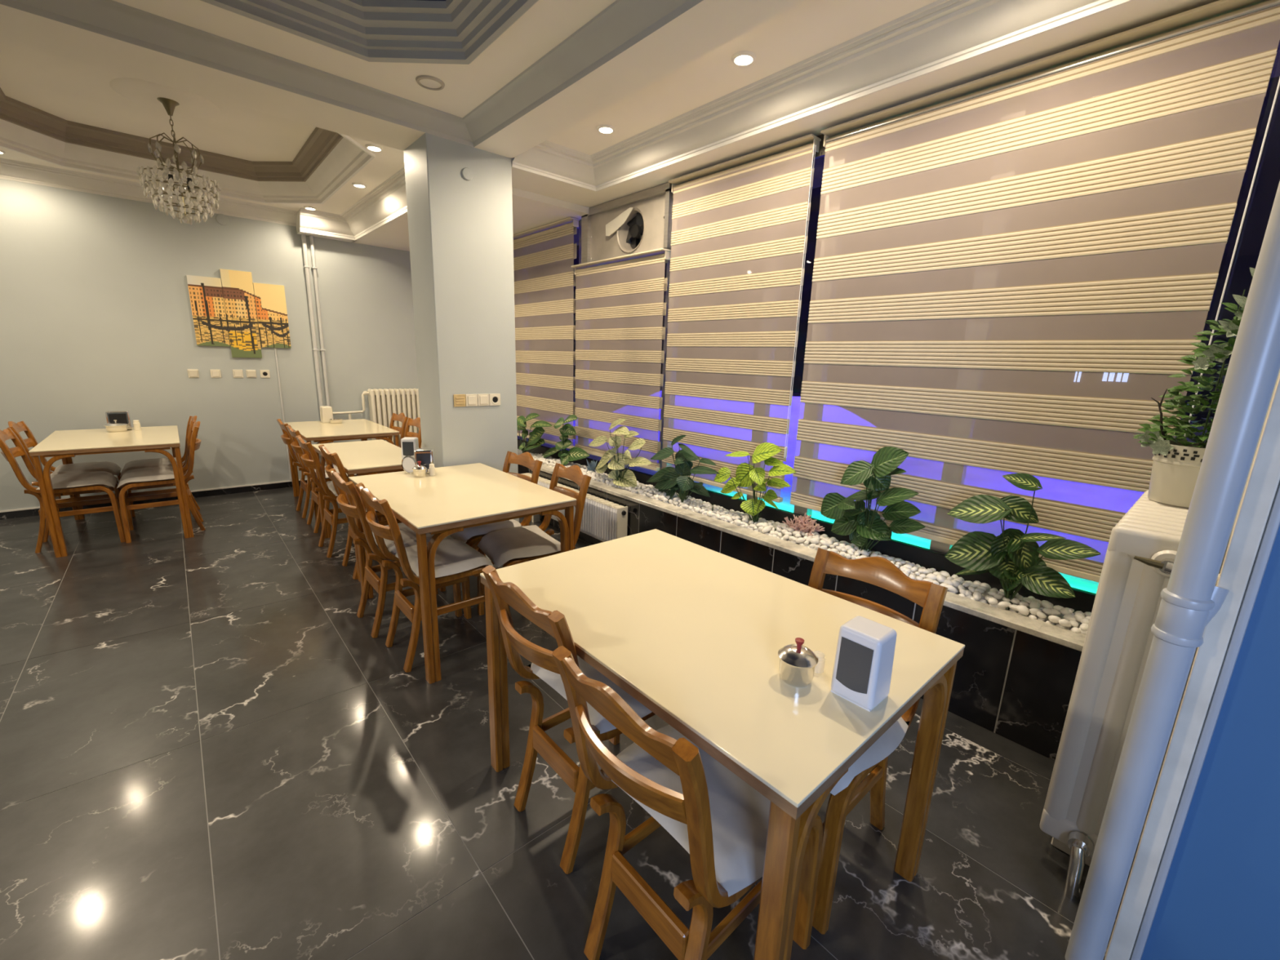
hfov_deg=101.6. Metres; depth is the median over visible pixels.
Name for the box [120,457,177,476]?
cushion
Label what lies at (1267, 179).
window frame
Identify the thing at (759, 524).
pebble
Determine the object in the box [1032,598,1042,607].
pebble
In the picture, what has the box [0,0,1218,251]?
ceiling
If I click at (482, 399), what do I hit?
light switch
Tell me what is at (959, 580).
pebble
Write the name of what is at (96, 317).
wall
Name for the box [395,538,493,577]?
cushion
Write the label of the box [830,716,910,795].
cushion
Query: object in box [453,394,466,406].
light switch
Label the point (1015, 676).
planter
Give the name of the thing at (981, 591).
pebble
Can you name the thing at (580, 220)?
window
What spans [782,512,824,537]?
coral
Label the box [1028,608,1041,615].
pebble
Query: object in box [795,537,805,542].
pebble
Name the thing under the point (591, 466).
tuft
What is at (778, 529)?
pebble
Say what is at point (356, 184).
recessed light
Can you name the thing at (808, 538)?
pebble
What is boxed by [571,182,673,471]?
zebra blind
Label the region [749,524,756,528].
pebble
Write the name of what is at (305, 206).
recessed light
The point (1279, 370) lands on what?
wall
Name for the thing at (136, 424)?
salt shaker
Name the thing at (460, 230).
pillar
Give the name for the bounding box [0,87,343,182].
trim
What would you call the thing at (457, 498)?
dining table
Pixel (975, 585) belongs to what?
pebble
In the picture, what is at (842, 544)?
pebble
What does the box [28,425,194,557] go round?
dining table
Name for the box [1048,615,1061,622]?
pebble
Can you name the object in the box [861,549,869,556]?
pebble
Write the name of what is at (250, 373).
light switch
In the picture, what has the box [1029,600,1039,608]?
pebble
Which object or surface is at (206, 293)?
print
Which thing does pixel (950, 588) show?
pebble
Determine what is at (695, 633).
dining table
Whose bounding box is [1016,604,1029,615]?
pebble
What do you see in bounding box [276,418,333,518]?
dining chair
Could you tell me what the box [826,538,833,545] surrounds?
pebble
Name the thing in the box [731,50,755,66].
recessed light
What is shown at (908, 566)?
pebble
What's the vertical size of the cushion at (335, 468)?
0.079 m
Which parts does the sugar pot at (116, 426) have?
lid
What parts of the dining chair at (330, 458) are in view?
rail, frame, rail, leg, rail, leg, frame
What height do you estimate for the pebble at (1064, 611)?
0.031 m
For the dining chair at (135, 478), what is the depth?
4.17 m
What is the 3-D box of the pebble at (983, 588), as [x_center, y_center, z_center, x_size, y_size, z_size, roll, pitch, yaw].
[1.552,0.492,2.369,0.038,0.021,0.024,7,14,20]
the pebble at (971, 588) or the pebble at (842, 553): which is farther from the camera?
the pebble at (842, 553)
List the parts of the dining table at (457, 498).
leg, leg, cross rail, leg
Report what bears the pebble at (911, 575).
on the pebble bed
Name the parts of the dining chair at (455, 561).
rail, rail, leg, rail, leg, frame, frame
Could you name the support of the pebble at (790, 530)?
on the pebble bed
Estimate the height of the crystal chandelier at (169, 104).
0.781 m
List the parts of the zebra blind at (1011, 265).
rail, head rail, pull chain, pull chain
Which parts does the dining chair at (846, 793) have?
frame, rail, rail, leg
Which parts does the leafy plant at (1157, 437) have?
flower, flower, flower, stem, stem, stem, flower, stem, flower, flower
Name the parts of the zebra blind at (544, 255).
rail, head rail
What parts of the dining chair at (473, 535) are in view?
frame, rail, rail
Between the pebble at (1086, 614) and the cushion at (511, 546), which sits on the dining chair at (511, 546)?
the cushion at (511, 546)
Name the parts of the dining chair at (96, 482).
rail, rail, leg, leg, seat rail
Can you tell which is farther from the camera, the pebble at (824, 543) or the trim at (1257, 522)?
the pebble at (824, 543)
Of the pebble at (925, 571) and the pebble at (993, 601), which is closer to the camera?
the pebble at (993, 601)
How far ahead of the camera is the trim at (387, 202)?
5.15 m
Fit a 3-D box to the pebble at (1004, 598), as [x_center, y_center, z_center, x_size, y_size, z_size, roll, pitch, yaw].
[1.591,0.519,2.264,0.026,0.023,0.042,2,13,1]
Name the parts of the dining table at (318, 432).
leg, leg, cross rail, leg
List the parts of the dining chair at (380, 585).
rail, rail, leg, rail, leg, frame, frame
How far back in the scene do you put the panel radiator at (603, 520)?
4.02 m
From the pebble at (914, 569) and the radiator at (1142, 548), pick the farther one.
the pebble at (914, 569)
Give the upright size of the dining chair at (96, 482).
0.896 m
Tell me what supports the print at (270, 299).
attached to the picture at (206, 293)
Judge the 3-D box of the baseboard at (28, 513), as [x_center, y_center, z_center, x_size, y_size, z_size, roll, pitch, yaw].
[-4.932,0.219,4.922,5.940,0.062,0.012,-9,17,-41]
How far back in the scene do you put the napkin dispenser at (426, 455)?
3.22 m
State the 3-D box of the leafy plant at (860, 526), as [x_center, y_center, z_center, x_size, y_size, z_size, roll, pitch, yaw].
[1.206,0.129,2.714,0.154,0.624,0.560,-9,17,-41]
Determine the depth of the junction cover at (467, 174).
3.26 m
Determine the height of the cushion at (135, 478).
0.079 m
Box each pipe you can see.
[301,234,323,418]
[309,235,333,443]
[1065,181,1279,959]
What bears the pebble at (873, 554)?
on the pebble bed
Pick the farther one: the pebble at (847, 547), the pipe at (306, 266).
the pipe at (306, 266)
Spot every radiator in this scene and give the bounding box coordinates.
[332,388,422,448]
[520,472,627,542]
[1039,489,1219,900]
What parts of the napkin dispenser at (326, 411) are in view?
panel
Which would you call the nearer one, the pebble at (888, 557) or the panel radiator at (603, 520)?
the pebble at (888, 557)
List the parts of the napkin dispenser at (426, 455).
panel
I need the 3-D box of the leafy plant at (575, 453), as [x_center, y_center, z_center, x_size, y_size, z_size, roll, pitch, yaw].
[-0.751,-0.360,4.846,0.145,0.539,0.947,-7,15,-33]
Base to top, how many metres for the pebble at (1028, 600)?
0.030 m
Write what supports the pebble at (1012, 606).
on the pebble bed
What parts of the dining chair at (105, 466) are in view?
rail, rail, frame, frame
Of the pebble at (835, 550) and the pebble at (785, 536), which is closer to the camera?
the pebble at (835, 550)
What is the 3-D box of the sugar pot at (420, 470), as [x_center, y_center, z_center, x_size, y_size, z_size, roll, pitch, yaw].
[-1.335,-0.068,3.164,0.086,0.095,0.086,-9,17,-41]
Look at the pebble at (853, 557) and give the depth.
2.73 m
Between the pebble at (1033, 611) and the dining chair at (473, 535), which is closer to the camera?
the pebble at (1033, 611)
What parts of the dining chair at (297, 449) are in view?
rail, rail, frame, leg, rail, leg, frame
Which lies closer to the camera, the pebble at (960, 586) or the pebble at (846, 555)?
the pebble at (960, 586)
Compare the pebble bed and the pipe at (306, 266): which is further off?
the pipe at (306, 266)
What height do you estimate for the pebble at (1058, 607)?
0.027 m
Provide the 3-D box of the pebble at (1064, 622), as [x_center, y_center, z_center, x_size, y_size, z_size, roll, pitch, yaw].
[1.700,0.572,2.088,0.054,0.034,0.035,-2,14,-18]
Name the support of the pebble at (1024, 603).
on the pebble bed
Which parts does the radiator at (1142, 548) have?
valve lever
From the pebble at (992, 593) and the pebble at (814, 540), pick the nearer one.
the pebble at (992, 593)
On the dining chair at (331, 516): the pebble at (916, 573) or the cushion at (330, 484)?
the cushion at (330, 484)
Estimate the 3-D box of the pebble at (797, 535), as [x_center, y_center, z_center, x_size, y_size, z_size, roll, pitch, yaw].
[0.914,0.323,3.013,0.034,0.028,0.034,11,16,34]
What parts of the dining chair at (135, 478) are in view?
rail, leg, leg, rail, rail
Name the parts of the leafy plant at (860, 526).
stem, stem, stem, stem, stem, stem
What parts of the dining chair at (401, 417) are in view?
frame, rail, rail, frame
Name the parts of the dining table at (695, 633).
leg, leg, leg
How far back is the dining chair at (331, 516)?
3.86 m
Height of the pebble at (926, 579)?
0.029 m
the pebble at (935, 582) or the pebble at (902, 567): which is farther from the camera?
the pebble at (902, 567)
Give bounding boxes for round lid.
[401,455,417,473]
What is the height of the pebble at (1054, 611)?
0.032 m
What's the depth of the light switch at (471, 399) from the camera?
3.55 m
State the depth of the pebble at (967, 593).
2.34 m
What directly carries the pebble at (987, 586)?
on the pebble bed
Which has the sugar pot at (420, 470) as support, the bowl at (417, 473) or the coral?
the bowl at (417, 473)
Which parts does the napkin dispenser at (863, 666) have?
panel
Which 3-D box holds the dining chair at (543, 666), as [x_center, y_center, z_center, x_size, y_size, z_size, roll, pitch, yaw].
[-0.164,0.689,1.701,0.558,0.896,0.466,-9,17,-41]
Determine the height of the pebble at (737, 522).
0.032 m
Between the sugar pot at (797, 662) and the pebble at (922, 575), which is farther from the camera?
the pebble at (922, 575)
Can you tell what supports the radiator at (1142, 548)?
on the floor at (207, 751)
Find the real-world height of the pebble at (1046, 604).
0.031 m
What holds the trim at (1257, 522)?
attached to the wall at (1220, 900)
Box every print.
[186,275,230,346]
[219,268,262,357]
[253,282,291,348]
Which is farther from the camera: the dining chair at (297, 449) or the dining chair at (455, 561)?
the dining chair at (297, 449)
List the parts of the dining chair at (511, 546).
frame, leg, rail, rail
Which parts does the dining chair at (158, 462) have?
leg, leg, rail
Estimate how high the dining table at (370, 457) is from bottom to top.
0.770 m
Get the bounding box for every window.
[522,219,581,441]
[583,254,671,470]
[746,494,800,514]
[800,506,952,553]
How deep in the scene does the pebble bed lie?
3.67 m
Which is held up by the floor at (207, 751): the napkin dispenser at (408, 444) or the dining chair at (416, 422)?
the dining chair at (416, 422)
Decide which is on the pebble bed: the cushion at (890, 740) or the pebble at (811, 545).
the pebble at (811, 545)
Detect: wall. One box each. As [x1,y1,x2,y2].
[0,178,417,511]
[1137,369,1279,848]
[1141,525,1279,959]
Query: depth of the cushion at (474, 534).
3.10 m
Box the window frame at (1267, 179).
[573,75,1279,424]
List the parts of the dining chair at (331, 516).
rail, rail, frame, leg, rail, leg, frame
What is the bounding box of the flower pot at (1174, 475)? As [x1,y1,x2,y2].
[1147,440,1205,507]
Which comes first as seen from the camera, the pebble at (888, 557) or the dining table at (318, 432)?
the pebble at (888, 557)
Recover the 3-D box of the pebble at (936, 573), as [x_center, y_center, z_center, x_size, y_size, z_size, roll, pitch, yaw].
[1.432,0.459,2.514,0.040,0.033,0.040,10,15,32]
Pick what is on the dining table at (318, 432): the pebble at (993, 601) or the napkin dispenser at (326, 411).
the napkin dispenser at (326, 411)
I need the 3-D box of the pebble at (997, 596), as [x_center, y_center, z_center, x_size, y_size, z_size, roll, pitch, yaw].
[1.571,0.511,2.292,0.034,0.026,0.034,-6,15,-31]
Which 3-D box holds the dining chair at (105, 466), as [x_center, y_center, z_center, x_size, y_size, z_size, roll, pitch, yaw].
[-4.640,-0.047,4.274,0.558,0.896,0.466,-9,17,-41]
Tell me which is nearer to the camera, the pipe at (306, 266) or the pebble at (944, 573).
the pebble at (944, 573)
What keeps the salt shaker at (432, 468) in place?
on the dining table at (457, 498)
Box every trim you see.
[0,0,702,146]
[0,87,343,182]
[0,119,376,204]
[0,157,297,226]
[200,0,538,64]
[296,166,407,242]
[511,0,1134,191]
[517,439,1096,613]
[672,133,825,199]
[1104,373,1279,959]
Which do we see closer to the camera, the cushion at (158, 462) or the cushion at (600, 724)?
the cushion at (600, 724)
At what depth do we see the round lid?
3.23 m
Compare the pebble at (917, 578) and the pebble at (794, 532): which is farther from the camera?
the pebble at (794, 532)
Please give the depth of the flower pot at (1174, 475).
1.64 m
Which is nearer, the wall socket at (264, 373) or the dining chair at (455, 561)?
the dining chair at (455, 561)
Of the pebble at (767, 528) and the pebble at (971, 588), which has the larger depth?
the pebble at (767, 528)
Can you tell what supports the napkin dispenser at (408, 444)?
on the dining table at (370, 457)
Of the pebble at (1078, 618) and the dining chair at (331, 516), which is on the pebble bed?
the pebble at (1078, 618)
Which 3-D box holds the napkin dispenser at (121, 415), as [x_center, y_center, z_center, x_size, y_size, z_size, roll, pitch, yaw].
[-4.510,-0.517,4.517,0.150,0.166,0.110,-9,17,-41]
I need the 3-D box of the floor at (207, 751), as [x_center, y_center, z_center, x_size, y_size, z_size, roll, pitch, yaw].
[-1.543,1.197,1.411,6.597,0.060,10.797,-9,17,-41]
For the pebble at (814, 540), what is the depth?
2.92 m
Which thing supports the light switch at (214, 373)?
attached to the wall at (96, 317)
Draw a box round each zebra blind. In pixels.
[513,217,579,448]
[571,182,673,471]
[662,133,821,502]
[790,0,1279,582]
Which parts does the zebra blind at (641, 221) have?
zebra blind, head rail, rail, panel, blade, blade, blade, blade, blade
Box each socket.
[259,369,270,377]
[488,393,500,405]
[1154,598,1209,639]
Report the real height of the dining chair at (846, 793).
0.896 m
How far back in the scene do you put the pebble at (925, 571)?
2.53 m
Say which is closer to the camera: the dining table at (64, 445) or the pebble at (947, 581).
the pebble at (947, 581)
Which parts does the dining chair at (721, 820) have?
frame, leg, rail, rail, rail, leg, frame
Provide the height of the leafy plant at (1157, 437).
0.646 m
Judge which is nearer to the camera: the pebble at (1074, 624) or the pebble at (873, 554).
the pebble at (1074, 624)
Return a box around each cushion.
[35,471,117,489]
[50,461,121,475]
[116,466,177,488]
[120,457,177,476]
[314,464,356,478]
[326,480,337,496]
[372,522,450,553]
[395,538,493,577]
[449,519,521,542]
[477,524,560,567]
[527,655,651,733]
[601,724,770,897]
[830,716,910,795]
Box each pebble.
[706,510,713,516]
[734,519,742,524]
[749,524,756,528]
[755,522,764,527]
[761,525,771,532]
[762,521,768,528]
[773,526,782,532]
[782,534,789,539]
[783,531,792,535]
[787,528,795,533]
[792,530,800,536]
[795,533,801,537]
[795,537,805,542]
[805,535,813,542]
[808,543,816,547]
[809,537,819,543]
[819,545,826,550]
[821,541,830,546]
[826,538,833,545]
[830,547,838,552]
[832,542,839,546]
[835,546,844,551]
[839,542,845,548]
[839,551,845,555]
[844,545,852,550]
[844,553,850,558]
[847,549,853,555]
[850,555,856,559]
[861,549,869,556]
[870,552,878,556]
[884,555,893,560]
[893,558,902,562]
[899,560,906,565]
[899,565,907,571]
[903,564,912,568]
[903,568,911,573]
[905,562,914,566]
[908,573,915,579]
[911,566,917,572]
[914,571,920,576]
[915,576,923,580]
[919,573,925,578]
[921,568,930,575]
[922,577,932,582]
[925,573,937,580]
[932,580,939,584]
[933,571,941,575]
[936,574,946,582]
[939,570,950,577]
[942,578,953,586]
[944,584,955,591]
[951,579,961,587]
[953,577,962,583]
[957,584,964,589]
[959,588,965,594]
[962,580,973,586]
[964,590,971,595]
[968,586,975,592]
[970,583,980,588]
[973,580,981,585]
[973,591,982,599]
[974,588,984,593]
[977,586,986,591]
[980,582,991,590]
[985,595,992,600]
[987,591,997,596]
[987,597,997,604]
[990,587,998,592]
[993,593,1003,599]
[997,600,1011,607]
[1002,596,1010,602]
[1008,604,1017,611]
[1010,598,1020,604]
[1013,594,1023,601]
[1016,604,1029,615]
[1018,600,1029,606]
[1022,597,1033,604]
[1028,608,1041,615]
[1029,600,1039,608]
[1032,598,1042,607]
[1036,611,1046,618]
[1040,600,1053,608]
[1041,608,1051,615]
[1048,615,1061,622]
[1050,608,1060,615]
[1052,604,1063,612]
[1057,618,1071,626]
[1059,607,1072,615]
[1062,613,1075,621]
[1069,620,1078,626]
[1073,610,1084,617]
[1073,614,1084,622]
[1080,617,1089,624]
[1080,623,1088,630]
[1084,611,1091,617]
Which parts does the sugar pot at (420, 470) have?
lid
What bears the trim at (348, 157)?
attached to the ceiling
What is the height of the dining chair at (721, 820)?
0.896 m
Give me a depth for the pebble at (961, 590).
2.35 m
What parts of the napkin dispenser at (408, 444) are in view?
panel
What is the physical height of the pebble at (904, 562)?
0.028 m
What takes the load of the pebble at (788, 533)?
on the pebble bed
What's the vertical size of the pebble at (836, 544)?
0.025 m
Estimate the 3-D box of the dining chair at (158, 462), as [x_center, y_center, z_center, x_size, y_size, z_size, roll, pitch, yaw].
[-4.192,-0.106,4.596,0.558,0.896,0.466,-9,17,-41]
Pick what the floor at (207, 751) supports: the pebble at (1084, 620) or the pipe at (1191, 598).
the pipe at (1191, 598)
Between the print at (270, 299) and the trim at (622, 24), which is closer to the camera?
the trim at (622, 24)
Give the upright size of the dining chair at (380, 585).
0.896 m
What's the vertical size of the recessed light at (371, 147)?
0.012 m
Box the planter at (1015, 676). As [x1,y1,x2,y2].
[517,448,1085,760]
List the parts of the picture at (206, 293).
panel, panel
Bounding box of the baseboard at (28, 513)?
[0,472,386,519]
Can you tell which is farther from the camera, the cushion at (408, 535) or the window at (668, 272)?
the window at (668, 272)
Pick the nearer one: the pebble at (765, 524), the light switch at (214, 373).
the pebble at (765, 524)
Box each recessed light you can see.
[303,205,316,210]
[351,182,366,187]
[364,143,382,151]
[596,124,615,133]
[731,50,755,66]
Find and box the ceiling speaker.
[415,75,444,90]
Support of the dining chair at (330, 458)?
on the floor at (207, 751)
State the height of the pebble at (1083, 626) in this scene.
0.027 m
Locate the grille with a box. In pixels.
[419,79,441,88]
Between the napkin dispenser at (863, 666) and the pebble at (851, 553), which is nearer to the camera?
the napkin dispenser at (863, 666)
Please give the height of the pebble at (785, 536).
0.028 m
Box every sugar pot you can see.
[103,419,128,431]
[328,418,342,423]
[412,461,426,477]
[777,637,818,687]
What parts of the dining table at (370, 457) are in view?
leg, leg, cross rail, leg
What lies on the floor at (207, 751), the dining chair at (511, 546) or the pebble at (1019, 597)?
the dining chair at (511, 546)
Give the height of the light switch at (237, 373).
0.082 m
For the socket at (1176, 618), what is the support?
attached to the pipe at (1191, 598)
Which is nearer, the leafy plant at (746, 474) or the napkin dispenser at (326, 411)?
the leafy plant at (746, 474)
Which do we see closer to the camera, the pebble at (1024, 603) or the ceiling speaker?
the pebble at (1024, 603)
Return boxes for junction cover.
[215,213,228,225]
[461,167,472,180]
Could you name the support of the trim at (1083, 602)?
attached to the planter at (1015, 676)
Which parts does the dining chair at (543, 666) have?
rail, leg, rail, frame, rail, leg, frame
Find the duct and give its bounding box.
[274,347,291,480]
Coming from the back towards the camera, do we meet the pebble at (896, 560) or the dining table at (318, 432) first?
the dining table at (318, 432)
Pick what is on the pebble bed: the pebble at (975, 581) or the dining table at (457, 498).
the pebble at (975, 581)
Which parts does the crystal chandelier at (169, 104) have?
chain, stem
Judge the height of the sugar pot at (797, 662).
0.105 m
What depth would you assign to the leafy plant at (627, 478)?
4.12 m
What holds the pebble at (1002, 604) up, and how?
on the pebble bed
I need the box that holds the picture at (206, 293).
[186,268,291,357]
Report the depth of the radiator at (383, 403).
6.21 m
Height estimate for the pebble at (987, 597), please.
0.028 m
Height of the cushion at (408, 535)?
0.079 m
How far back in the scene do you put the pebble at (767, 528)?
3.12 m
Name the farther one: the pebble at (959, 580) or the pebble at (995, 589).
the pebble at (959, 580)
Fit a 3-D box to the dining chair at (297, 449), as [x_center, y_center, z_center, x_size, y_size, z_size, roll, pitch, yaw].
[-2.673,-0.040,4.522,0.558,0.896,0.466,-9,17,-41]
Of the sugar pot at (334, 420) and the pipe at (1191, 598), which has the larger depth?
the sugar pot at (334, 420)
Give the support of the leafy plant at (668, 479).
in the pebble bed
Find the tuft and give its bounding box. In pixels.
[586,458,597,471]
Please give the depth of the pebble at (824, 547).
2.85 m
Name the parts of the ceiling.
panel, navy panel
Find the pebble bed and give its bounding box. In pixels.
[531,453,1087,635]
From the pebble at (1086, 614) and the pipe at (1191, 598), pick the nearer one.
the pipe at (1191, 598)
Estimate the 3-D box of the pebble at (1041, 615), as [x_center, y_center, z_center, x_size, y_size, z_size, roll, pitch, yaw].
[1.654,0.555,2.148,0.033,0.027,0.036,-1,13,-11]
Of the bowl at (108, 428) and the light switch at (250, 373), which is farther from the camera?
the light switch at (250, 373)
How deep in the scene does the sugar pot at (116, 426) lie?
4.40 m
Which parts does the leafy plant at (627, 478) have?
stem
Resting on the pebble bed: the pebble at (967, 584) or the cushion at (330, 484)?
the pebble at (967, 584)
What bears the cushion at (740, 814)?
on the dining chair at (721, 820)
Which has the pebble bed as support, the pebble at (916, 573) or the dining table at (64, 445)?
the pebble at (916, 573)
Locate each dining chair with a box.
[0,427,125,553]
[6,421,121,535]
[116,421,205,542]
[120,415,201,522]
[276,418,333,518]
[285,425,362,533]
[295,435,385,557]
[318,444,401,579]
[328,468,462,638]
[355,482,493,672]
[387,413,408,472]
[397,417,421,471]
[439,451,542,611]
[477,462,591,615]
[481,564,654,874]
[551,645,822,959]
[808,547,947,934]
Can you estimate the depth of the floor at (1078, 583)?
4.21 m
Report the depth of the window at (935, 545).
2.67 m
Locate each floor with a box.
[0,485,1139,959]
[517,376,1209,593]
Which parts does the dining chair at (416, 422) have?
frame, rail, rail, frame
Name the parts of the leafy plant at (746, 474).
stem, stem, stem, stem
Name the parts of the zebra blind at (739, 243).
rail, head rail, pull chain, pull chain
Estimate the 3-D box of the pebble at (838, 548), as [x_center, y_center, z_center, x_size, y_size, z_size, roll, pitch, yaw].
[1.086,0.371,2.833,0.045,0.025,0.028,6,14,18]
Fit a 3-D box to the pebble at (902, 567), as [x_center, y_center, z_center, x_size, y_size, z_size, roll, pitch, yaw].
[1.306,0.444,2.578,0.042,0.031,0.040,-8,16,-37]
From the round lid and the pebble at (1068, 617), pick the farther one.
the round lid
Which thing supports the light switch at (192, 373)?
attached to the wall at (96, 317)
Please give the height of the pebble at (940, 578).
0.037 m
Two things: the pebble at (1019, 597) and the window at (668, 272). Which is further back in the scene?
the window at (668, 272)
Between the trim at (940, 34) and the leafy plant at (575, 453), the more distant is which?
the leafy plant at (575, 453)
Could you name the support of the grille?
attached to the ceiling speaker
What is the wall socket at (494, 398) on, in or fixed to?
attached to the pillar
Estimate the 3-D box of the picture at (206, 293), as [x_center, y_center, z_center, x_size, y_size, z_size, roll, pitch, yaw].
[-4.011,-1.663,5.259,0.772,0.838,0.031,-9,17,-41]
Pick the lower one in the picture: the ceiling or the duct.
the duct
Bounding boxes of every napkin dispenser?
[105,409,132,430]
[320,405,333,422]
[400,436,418,458]
[413,448,435,474]
[831,615,897,711]
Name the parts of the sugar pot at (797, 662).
lid, knob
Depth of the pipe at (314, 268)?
5.67 m
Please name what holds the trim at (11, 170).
attached to the wall at (96, 317)
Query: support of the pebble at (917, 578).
on the pebble bed
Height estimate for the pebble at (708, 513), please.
0.038 m
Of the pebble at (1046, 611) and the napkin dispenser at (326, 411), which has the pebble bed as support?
the pebble at (1046, 611)
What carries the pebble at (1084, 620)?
on the pebble bed
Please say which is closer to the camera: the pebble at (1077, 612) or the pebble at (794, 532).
the pebble at (1077, 612)
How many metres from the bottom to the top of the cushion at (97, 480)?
0.079 m
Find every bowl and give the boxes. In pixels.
[105,425,127,431]
[413,469,426,477]
[778,659,815,687]
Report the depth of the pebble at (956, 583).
2.40 m
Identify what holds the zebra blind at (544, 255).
attached to the window at (580, 220)
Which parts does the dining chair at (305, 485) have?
rail, rail, frame, frame, leg, rail, leg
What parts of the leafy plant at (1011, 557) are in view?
stem, stem, stem, stem, stem, stem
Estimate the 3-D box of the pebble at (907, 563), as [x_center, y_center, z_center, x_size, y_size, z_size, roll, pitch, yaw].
[1.364,0.431,2.636,0.040,0.030,0.039,5,13,15]
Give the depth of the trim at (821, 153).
2.83 m
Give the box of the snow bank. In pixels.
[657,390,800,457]
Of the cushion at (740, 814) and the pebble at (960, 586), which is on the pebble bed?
the pebble at (960, 586)
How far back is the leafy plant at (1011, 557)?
2.22 m
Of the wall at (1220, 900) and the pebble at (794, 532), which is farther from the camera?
the pebble at (794, 532)
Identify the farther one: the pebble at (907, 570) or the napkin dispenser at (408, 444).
the napkin dispenser at (408, 444)
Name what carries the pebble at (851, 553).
on the pebble bed
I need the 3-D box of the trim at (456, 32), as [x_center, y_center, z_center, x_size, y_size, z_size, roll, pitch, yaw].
[-0.868,-1.722,0.981,2.104,0.187,2.844,-9,17,-41]
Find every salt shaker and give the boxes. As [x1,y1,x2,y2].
[133,420,141,430]
[428,463,435,475]
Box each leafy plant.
[516,413,552,453]
[542,414,590,465]
[588,418,652,487]
[646,435,719,502]
[714,442,795,524]
[820,446,925,555]
[944,473,1100,609]
[1132,267,1255,455]
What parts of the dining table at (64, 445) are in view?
leg, leg, cross rail, leg, leg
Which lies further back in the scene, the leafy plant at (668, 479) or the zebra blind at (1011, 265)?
the leafy plant at (668, 479)
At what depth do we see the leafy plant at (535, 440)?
5.14 m
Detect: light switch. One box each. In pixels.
[186,368,199,377]
[209,369,221,377]
[232,369,243,377]
[245,369,256,377]
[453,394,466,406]
[465,394,477,406]
[477,393,488,405]
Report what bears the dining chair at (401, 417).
on the floor at (207, 751)
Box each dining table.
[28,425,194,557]
[283,418,399,522]
[311,440,404,582]
[348,462,576,684]
[480,528,964,959]
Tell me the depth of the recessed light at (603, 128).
3.15 m
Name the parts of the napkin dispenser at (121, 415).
panel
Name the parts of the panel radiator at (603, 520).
ribbed panel, plate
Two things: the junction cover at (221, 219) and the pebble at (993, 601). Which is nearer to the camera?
the pebble at (993, 601)
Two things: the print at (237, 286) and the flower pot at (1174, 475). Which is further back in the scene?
the print at (237, 286)
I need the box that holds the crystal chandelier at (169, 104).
[136,97,221,225]
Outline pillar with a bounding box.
[403,133,519,558]
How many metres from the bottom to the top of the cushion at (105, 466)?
0.079 m

